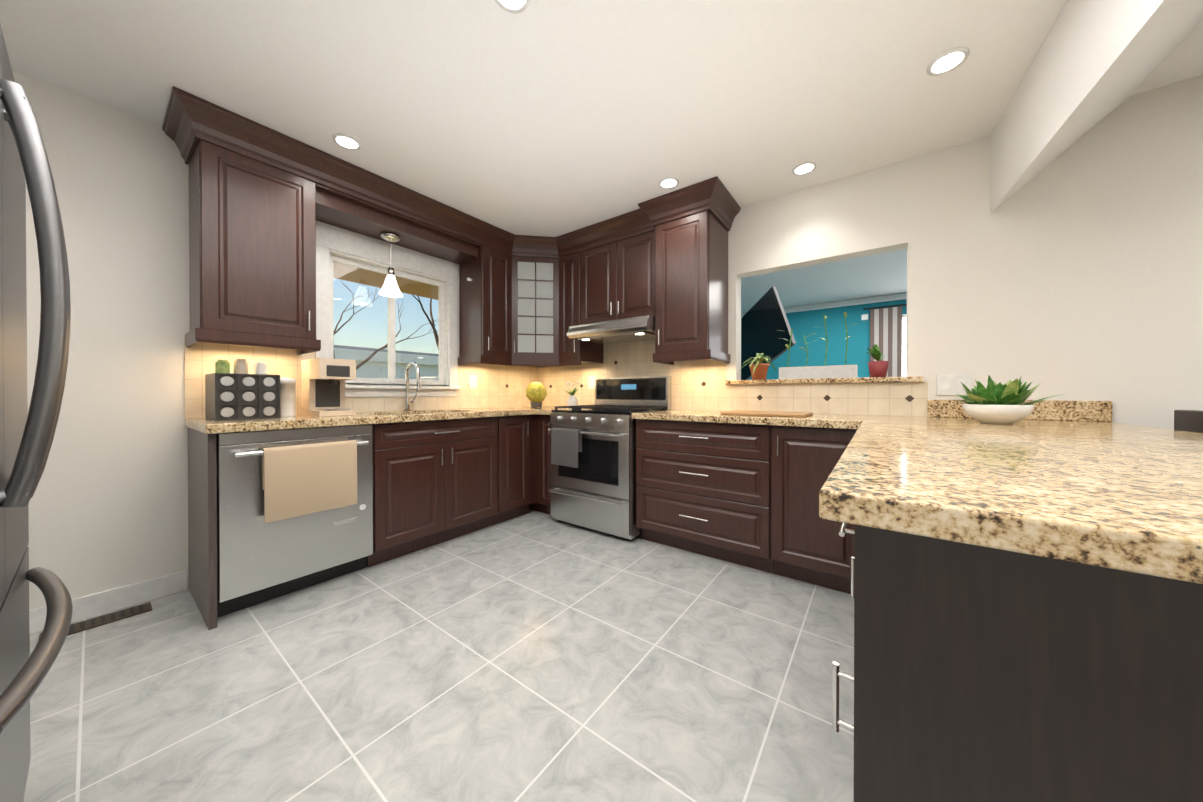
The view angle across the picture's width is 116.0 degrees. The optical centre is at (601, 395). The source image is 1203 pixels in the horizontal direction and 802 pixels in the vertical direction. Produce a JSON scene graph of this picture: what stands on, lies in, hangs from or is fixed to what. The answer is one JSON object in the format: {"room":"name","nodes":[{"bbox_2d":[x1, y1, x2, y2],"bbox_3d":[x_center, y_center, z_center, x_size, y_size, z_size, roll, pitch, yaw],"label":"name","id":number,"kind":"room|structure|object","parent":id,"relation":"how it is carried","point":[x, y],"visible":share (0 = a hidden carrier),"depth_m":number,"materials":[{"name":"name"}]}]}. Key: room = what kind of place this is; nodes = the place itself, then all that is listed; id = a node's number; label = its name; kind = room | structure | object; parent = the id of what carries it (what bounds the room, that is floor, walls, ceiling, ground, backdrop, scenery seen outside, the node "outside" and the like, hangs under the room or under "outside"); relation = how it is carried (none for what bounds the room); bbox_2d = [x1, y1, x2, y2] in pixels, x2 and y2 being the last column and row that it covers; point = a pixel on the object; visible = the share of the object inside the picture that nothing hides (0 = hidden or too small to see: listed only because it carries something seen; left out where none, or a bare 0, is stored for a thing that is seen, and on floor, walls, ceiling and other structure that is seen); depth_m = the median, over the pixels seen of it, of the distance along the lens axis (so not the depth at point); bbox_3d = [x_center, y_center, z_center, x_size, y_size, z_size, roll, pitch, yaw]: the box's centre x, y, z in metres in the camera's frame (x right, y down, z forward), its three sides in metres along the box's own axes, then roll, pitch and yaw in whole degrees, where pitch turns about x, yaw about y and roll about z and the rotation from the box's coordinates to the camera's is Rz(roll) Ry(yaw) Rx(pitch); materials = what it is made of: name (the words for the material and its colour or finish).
{"room":"kitchen","nodes":[
{"label":"kitchen","id":0,"kind":"room"},
{"bbox_2d":[12,71,465,609],"bbox_3d":[-1.923,-0.180,2.542,0.120,2.440,4.190,0,0,37],"label":"wall","id":1,"kind":"structure","parent":0,"point":[108,506],"depth_m":1.83,"materials":[{"name":"paint"}]},
{"bbox_2d":[29,570,186,633],"bbox_3d":[-2.637,0.993,1.473,0.013,0.105,1.369,0,0,37],"label":"baseboard","id":2,"kind":"structure","parent":1,"relation":"attached to","point":[92,605],"depth_m":1.83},
{"bbox_2d":[186,102,320,353],"bbox_3d":[-1.944,-0.837,2.112,0.348,1.118,0.462,0,0,37],"label":"upper cabinet","id":3,"kind":"object","parent":1,"relation":"attached to","point":[263,199],"depth_m":1.97,"materials":[{"name":"brown wood"}]},
{"bbox_2d":[184,335,535,418],"bbox_3d":[-1.475,-0.108,3.039,0.008,0.450,2.550,0,0,37],"label":"tile backsplash","id":4,"kind":"structure","parent":1,"relation":"attached to","point":[497,385],"depth_m":2.71,"materials":[{"name":"beige tile"}]},
{"bbox_2d":[469,375,476,388],"bbox_3d":[-1.174,-0.126,3.438,0.006,0.120,0.080,0,0,37],"label":"electrical outlet plate","id":5,"kind":"object","parent":4,"relation":"attached to","point":[472,378],"depth_m":3.43,"materials":[{"name":"white plastic"}]},
{"bbox_2d":[333,262,438,299],"bbox_3d":[-1.882,-1.054,3.223,0.629,0.100,3.600,0,0,37],"label":"soffit","id":6,"kind":"structure","parent":1,"relation":"attached to","point":[407,288],"depth_m":3.28,"materials":[{"name":"brown wood"}]},
{"bbox_2d":[315,225,459,396],"bbox_3d":[-1.616,-0.560,2.916,0.165,1.135,1.050,0,0,37],"label":"window","id":7,"kind":"structure","parent":1,"relation":"in","point":[327,239],"depth_m":2.88,"materials":[{"name":"clear glass"}]},
{"bbox_2d":[314,154,481,364],"bbox_3d":[-1.465,-0.841,2.759,0.348,1.118,1.148,0,0,37],"label":"window valance","id":8,"kind":"object","parent":1,"relation":"attached to","point":[349,199],"depth_m":2.68,"materials":[{"name":"brown wood"}]},
{"bbox_2d":[378,232,402,297],"bbox_3d":[-1.515,-0.938,2.702,0.156,0.426,0.156,0,0,37],"label":"pendant light","id":9,"kind":"object","parent":8,"relation":"hanging from","point":[390,287],"visible":1,"depth_m":2.68,"materials":[{"name":"white glass"}]},
{"bbox_2d":[478,222,521,365],"bbox_3d":[-1.003,-0.844,3.353,0.383,1.118,0.355,0,0,37],"label":"upper cabinet","id":10,"kind":"object","parent":1,"relation":"attached to","point":[498,247],"depth_m":3.24,"materials":[{"name":"brown wood"}]},
{"bbox_2d":[514,246,557,357],"bbox_3d":[-0.597,-0.826,3.403,0.317,0.870,0.316,0,0,37],"label":"upper cabinet","id":11,"kind":"object","parent":1,"relation":"attached to","point":[535,268],"depth_m":3.40,"materials":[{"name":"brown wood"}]},
{"bbox_2d":[23,509,853,801],"bbox_3d":[1.868,1.072,2.107,6.740,0.060,7.990,0,0,37],"label":"floor","id":12,"kind":"structure","parent":0,"point":[534,656],"depth_m":1.35,"materials":[{"name":"tile"}]},
{"bbox_2d":[0,25,72,801],"bbox_3d":[-1.428,0.162,0.390,0.900,1.780,1.016,0,0,37],"label":"refrigerator","id":13,"kind":"object","parent":12,"relation":"on","point":[26,438],"visible":1,"depth_m":0.75,"materials":[{"name":"metal"}]},
{"bbox_2d":[38,602,151,640],"bbox_3d":[-2.320,1.040,1.736,0.110,0.007,0.310,0,0,37],"label":"floor vent","id":14,"kind":"object","parent":12,"relation":"in","point":[74,628],"visible":0.79,"depth_m":1.75,"materials":[{"name":"black metal"}]},
{"bbox_2d":[216,424,372,617],"bbox_3d":[-1.737,0.605,2.104,0.665,0.874,0.647,0,0,37],"label":"dishwasher","id":15,"kind":"object","parent":12,"relation":"on","point":[294,510],"visible":0.94,"depth_m":1.88,"materials":[{"name":"metal"}]},
{"bbox_2d":[452,414,531,527],"bbox_3d":[-0.955,0.598,3.246,0.597,0.876,0.345,0,0,37],"label":"base cabinet","id":16,"kind":"object","parent":12,"relation":"on","point":[492,456],"depth_m":2.90,"materials":[{"name":"brown wood"}]},
{"bbox_2d":[530,414,537,510],"bbox_3d":[-0.614,0.595,3.673,0.637,0.876,0.577,0,0,37],"label":"base cabinet","id":17,"kind":"object","parent":12,"relation":"on","point":[534,506],"depth_m":3.28,"materials":[{"name":"brown wood"}]},
{"bbox_2d":[185,406,554,433],"bbox_3d":[-1.202,0.139,2.858,0.660,0.042,2.582,0,0,37],"label":"countertop","id":18,"kind":"structure","parent":17,"relation":"on","point":[204,425],"depth_m":2.11,"materials":[{"name":"stone"}]},
{"bbox_2d":[205,373,279,420],"bbox_3d":[-1.935,0.004,2.030,0.270,0.235,0.250,0,0,37],"label":"coffee pod rack","id":19,"kind":"object","parent":18,"relation":"on","point":[231,396],"visible":1,"depth_m":1.94,"materials":[{"name":"plastic"}]},
{"bbox_2d":[254,362,266,373],"bbox_3d":[-1.903,-0.150,2.099,0.056,0.070,0.055,0,0,37],"label":"jar","id":20,"kind":"object","parent":19,"relation":"on","point":[259,368],"depth_m":2.08,"materials":[{"name":"white ceramic"}]},
{"bbox_2d":[280,378,295,416],"bbox_3d":[-1.837,0.008,2.188,0.094,0.225,0.094,0,0,37],"label":"canister","id":21,"kind":"object","parent":18,"relation":"on","point":[287,397],"visible":0.81,"depth_m":2.16,"materials":[{"name":"ceramic"}]},
{"bbox_2d":[301,358,355,416],"bbox_3d":[-1.699,-0.050,2.340,0.322,0.340,0.190,0,0,37],"label":"coffee maker","id":22,"kind":"object","parent":18,"relation":"on","point":[323,387],"visible":1,"depth_m":2.29,"materials":[{"name":"beige plastic"}]},
{"bbox_2d":[403,362,420,410],"bbox_3d":[-1.421,-0.071,2.862,0.214,0.375,0.101,0,0,37],"label":"faucet","id":23,"kind":"object","parent":18,"relation":"on","point":[407,401],"visible":1,"depth_m":2.88,"materials":[{"name":"silver metal"}]},
{"bbox_2d":[526,382,546,406],"bbox_3d":[-0.635,-0.013,3.674,0.208,0.250,0.203,0,0,37],"label":"topiary ball","id":24,"kind":"object","parent":18,"relation":"on","point":[536,393],"visible":0.98,"depth_m":3.61,"materials":[{"name":"plant"}]},
{"bbox_2d":[537,408,571,414],"bbox_3d":[-0.289,0.136,3.385,0.179,0.042,0.647,0,0,37],"label":"countertop","id":25,"kind":"structure","parent":17,"relation":"on","point":[542,411],"depth_m":3.16,"materials":[{"name":"stone"}]},
{"bbox_2d":[562,382,578,405],"bbox_3d":[-0.266,-0.009,3.436,0.126,0.245,0.209,0,0,37],"label":"vase","id":26,"kind":"object","parent":25,"relation":"on","point":[572,400],"visible":0.92,"depth_m":3.41,"materials":[{"name":"white ceramic"}]},
{"bbox_2d":[538,414,552,513],"bbox_3d":[-0.284,0.597,3.415,0.196,0.876,0.597,0,0,37],"label":"base cabinet","id":27,"kind":"object","parent":12,"relation":"on","point":[544,421],"depth_m":3.20,"materials":[{"name":"brown wood"}]},
{"bbox_2d":[548,376,671,540],"bbox_3d":[0.058,0.437,3.061,0.756,1.200,0.747,0,0,37],"label":"range","id":28,"kind":"object","parent":12,"relation":"on","point":[593,467],"visible":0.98,"depth_m":2.82,"materials":[{"name":"metal"}]},
{"bbox_2d":[636,419,773,572],"bbox_3d":[0.775,0.601,2.632,0.890,0.876,0.597,0,0,37],"label":"base cabinet","id":29,"kind":"object","parent":12,"relation":"on","point":[747,495],"depth_m":2.35,"materials":[{"name":"brown wood"}]},
{"bbox_2d":[632,400,1154,427],"bbox_3d":[1.311,0.093,2.200,2.272,0.142,0.647,0,0,37],"label":"countertop","id":30,"kind":"structure","parent":29,"relation":"on","point":[1046,411],"depth_m":2.02,"materials":[{"name":"stone"}]},
{"bbox_2d":[720,410,812,416],"bbox_3d":[1.046,0.112,2.386,0.480,0.016,0.330,0,0,37],"label":"cutting board","id":31,"kind":"object","parent":30,"relation":"on","point":[771,413],"visible":0.98,"depth_m":2.31,"materials":[{"name":"brown wood"}]},
{"bbox_2d":[954,374,1070,423],"bbox_3d":[1.813,0.014,1.678,0.361,0.220,0.338,0,0,37],"label":"potted plant","id":32,"kind":"object","parent":30,"relation":"on","point":[994,402],"visible":1,"depth_m":1.64,"materials":[{"name":"green plant"}]},
{"bbox_2d":[774,426,857,593],"bbox_3d":[1.326,0.604,2.223,0.483,0.876,0.597,0,0,37],"label":"base cabinet","id":33,"kind":"object","parent":12,"relation":"on","point":[809,548],"depth_m":2.02,"materials":[{"name":"brown wood"}]},
{"bbox_2d":[840,522,1202,801],"bbox_3d":[0.774,0.613,0.567,0.630,0.876,0.527,0,0,37],"label":"base cabinet","id":34,"kind":"object","parent":12,"relation":"on","point":[984,674],"depth_m":0.45,"materials":[{"name":"brown wood"}]},
{"bbox_2d":[819,416,1202,583],"bbox_3d":[1.157,0.150,0.894,0.967,0.042,1.605,0,0,37],"label":"countertop","id":35,"kind":"structure","parent":34,"relation":"on","point":[1088,482],"depth_m":0.53,"materials":[{"name":"stone"}]},
{"bbox_2d":[1174,410,1202,432],"bbox_3d":[2.181,0.554,1.517,0.420,0.986,0.480,0,0,37],"label":"bar stool","id":36,"kind":"object","parent":12,"relation":"on","point":[1189,420],"visible":0.1,"depth_m":1.53,"materials":[{"name":"leather"}]},
{"bbox_2d":[0,0,1202,312],"bbox_3d":[1.868,-1.438,2.092,6.740,0.080,7.990,0,0,37],"label":"ceiling","id":37,"kind":"structure","parent":0,"point":[550,118],"depth_m":1.68,"materials":[{"name":"paint"}]},
{"bbox_2d":[332,133,360,149],"bbox_3d":[-1.399,-1.393,2.066,0.130,0.007,0.130,0,0,10],"label":"recessed light","id":38,"kind":"object","parent":37,"relation":"in","point":[343,140],"depth_m":2.06,"materials":[{"name":"white"}]},
{"bbox_2d":[495,0,529,13],"bbox_3d":[-0.312,-1.389,1.299,0.130,0.007,0.130,0,0,28],"label":"recessed light","id":39,"kind":"object","parent":37,"relation":"in","point":[511,6],"depth_m":1.34,"materials":[{"name":"white"}]},
{"bbox_2d":[659,177,678,188],"bbox_3d":[0.443,-1.396,2.470,0.130,0.007,0.130,0,0,28],"label":"recessed light","id":40,"kind":"object","parent":37,"relation":"in","point":[668,182],"depth_m":2.46,"materials":[{"name":"white"}]},
{"bbox_2d":[792,162,815,174],"bbox_3d":[1.246,-1.395,2.310,0.130,0.007,0.130,0,0,28],"label":"recessed light","id":41,"kind":"object","parent":37,"relation":"in","point":[806,167],"depth_m":2.31,"materials":[{"name":"white"}]},
{"bbox_2d":[927,47,968,75],"bbox_3d":[1.442,-1.390,1.568,0.130,0.007,0.130,0,0,10],"label":"recessed light","id":42,"kind":"object","parent":37,"relation":"in","point":[948,61],"depth_m":1.56,"materials":[{"name":"white"}]},
{"bbox_2d":[990,0,1202,212],"bbox_3d":[1.204,-1.176,0.221,0.459,0.419,3.987,0,0,33],"label":"beam","id":43,"kind":"structure","parent":37,"relation":"attached to","point":[1093,63],"depth_m":1.36,"materials":[{"name":"paint"}]},
{"bbox_2d":[748,300,903,379],"bbox_3d":[4.210,-0.196,5.262,6.740,2.440,0.120,0,0,37],"label":"wall","id":44,"kind":"structure","parent":0,"point":[805,323],"depth_m":5.71,"materials":[{"name":"teal paint"}]},
{"bbox_2d":[741,286,795,379],"bbox_3d":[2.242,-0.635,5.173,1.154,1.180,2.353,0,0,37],"label":"tv","id":45,"kind":"object","parent":44,"relation":"attached to","point":[764,319],"visible":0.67,"depth_m":4.29,"materials":[{"name":"black plastic"}]},
{"bbox_2d":[741,292,906,317],"bbox_3d":[4.156,-1.370,5.182,6.700,0.090,0.060,0,0,37],"label":"trim","id":46,"kind":"structure","parent":44,"relation":"attached to","point":[874,299],"depth_m":5.55,"materials":[{"name":"white wood"}]},
{"bbox_2d":[861,314,867,319],"bbox_3d":[3.820,-1.137,5.452,0.080,0.080,0.030,0,0,37],"label":"detector","id":47,"kind":"object","parent":44,"relation":"attached to","point":[864,317],"visible":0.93,"depth_m":5.44,"materials":[{"name":"white plastic"}]},
{"bbox_2d":[863,304,906,376],"bbox_3d":[4.493,-0.240,4.888,1.800,2.032,0.027,0,0,37],"label":"curtain","id":48,"kind":"object","parent":44,"relation":"hanging from","point":[885,330],"visible":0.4,"depth_m":5.24,"materials":[{"name":"fabric"}]},
{"bbox_2d":[902,314,906,376],"bbox_3d":[4.590,-0.524,4.890,1.350,1.200,0.018,0,0,37],"label":"room window","id":49,"kind":"structure","parent":44,"relation":"in","point":[904,328],"depth_m":5.19,"materials":[{"name":"white"}]},
{"bbox_2d":[904,299,906,348],"bbox_3d":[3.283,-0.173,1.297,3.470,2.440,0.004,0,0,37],"label":"wall","id":50,"kind":"structure","parent":0,"point":[905,301],"depth_m":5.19,"materials":[{"name":"teal paint"}]},
{"bbox_2d":[727,75,1202,429],"bbox_3d":[1.948,-0.178,2.208,6.740,2.440,0.120,0,0,37],"label":"wall","id":51,"kind":"structure","parent":0,"point":[1075,269],"depth_m":1.90,"materials":[{"name":"paint"}]},
{"bbox_2d":[550,230,581,365],"bbox_3d":[-0.215,-0.845,3.489,0.300,1.118,0.383,0,0,37],"label":"upper cabinet","id":52,"kind":"object","parent":51,"relation":"attached to","point":[568,248],"depth_m":3.34,"materials":[{"name":"brown wood"}]},
{"bbox_2d":[582,218,617,364],"bbox_3d":[0.071,-0.844,3.300,0.384,1.118,0.347,0,0,37],"label":"upper cabinet","id":53,"kind":"object","parent":51,"relation":"attached to","point":[599,243],"depth_m":3.15,"materials":[{"name":"brown wood"}]},
{"bbox_2d":[618,206,665,363],"bbox_3d":[0.378,-0.843,3.073,0.380,1.118,0.347,0,0,37],"label":"upper cabinet","id":54,"kind":"object","parent":51,"relation":"attached to","point":[635,231],"depth_m":2.92,"materials":[{"name":"brown wood"}]},
{"bbox_2d":[567,315,654,344],"bbox_3d":[0.170,-0.524,3.113,0.762,0.114,0.521,0,0,37],"label":"range hood","id":55,"kind":"object","parent":54,"relation":"attached to","point":[636,329],"visible":0.88,"depth_m":2.93,"materials":[{"name":"metal"}]},
{"bbox_2d":[654,182,729,361],"bbox_3d":[0.676,-0.841,2.808,0.395,1.118,0.417,0,0,37],"label":"upper cabinet","id":56,"kind":"object","parent":51,"relation":"attached to","point":[691,227],"depth_m":2.63,"materials":[{"name":"brown wood"}]},
{"bbox_2d":[536,340,927,416],"bbox_3d":[0.592,-0.244,3.131,3.220,0.720,0.008,0,0,37],"label":"tile backsplash","id":57,"kind":"structure","parent":51,"relation":"attached to","point":[699,385],"depth_m":2.90,"materials":[{"name":"beige tile"}]},
{"bbox_2d":[588,376,594,388],"bbox_3d":[-0.094,-0.127,3.634,0.080,0.120,0.006,0,0,37],"label":"electrical outlet plate","id":58,"kind":"object","parent":57,"relation":"attached to","point":[591,379],"depth_m":3.63,"materials":[{"name":"white plastic"}]},
{"bbox_2d":[937,374,970,394],"bbox_3d":[1.974,-0.060,2.108,0.140,0.115,0.010,0,0,37],"label":"electrical outlet plate","id":59,"kind":"object","parent":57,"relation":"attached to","point":[949,385],"depth_m":2.11,"materials":[{"name":"white plastic"}]},
{"bbox_2d":[726,376,922,384],"bbox_3d":[1.449,-0.099,2.575,1.140,0.032,0.185,0,0,37],"label":"sill","id":60,"kind":"structure","parent":51,"relation":"attached to","point":[844,380],"depth_m":2.44,"materials":[{"name":"stone"}]},
{"bbox_2d":[740,353,777,379],"bbox_3d":[1.146,-0.217,2.780,0.235,0.201,0.434,0,0,37],"label":"spider plant","id":61,"kind":"object","parent":60,"relation":"on","point":[759,369],"visible":1,"depth_m":2.72,"materials":[{"name":"green plant"}]},
{"bbox_2d":[778,312,857,378],"bbox_3d":[1.469,-0.337,2.581,0.500,0.443,0.156,0,0,37],"label":"planter box","id":62,"kind":"object","parent":60,"relation":"on","point":[825,371],"visible":1,"depth_m":2.54,"materials":[{"name":"white ceramic"}]},
{"bbox_2d":[866,344,888,376],"bbox_3d":[1.721,-0.222,2.356,0.133,0.216,0.172,0,0,37],"label":"pot plant","id":63,"kind":"object","parent":60,"relation":"on","point":[878,368],"visible":0.94,"depth_m":2.33,"materials":[{"name":"green plant"}]},
{"label":"outside","id":64,"kind":"structure","parent":0,"visible":0},
{"bbox_3d":[-12.810,1.329,13.071,29.860,0.100,60.000,0,0,37],"label":"ground","id":65,"kind":"structure","parent":64,"visible":0},
{"bbox_2d":[333,281,437,369],"bbox_3d":[-5.292,-1.444,10.392,4.049,5.521,3.646,0,0,37],"label":"tree","id":66,"kind":"object","parent":65,"relation":"on","point":[386,346],"depth_m":10.43,"materials":[{"name":"brown plant"}]},
{"bbox_2d":[334,345,438,379],"bbox_3d":[-9.168,-0.184,15.342,5.400,2.900,16.400,0,0,37],"label":"house","id":67,"kind":"structure","parent":65,"relation":"on","point":[427,376],"depth_m":13.22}
]}

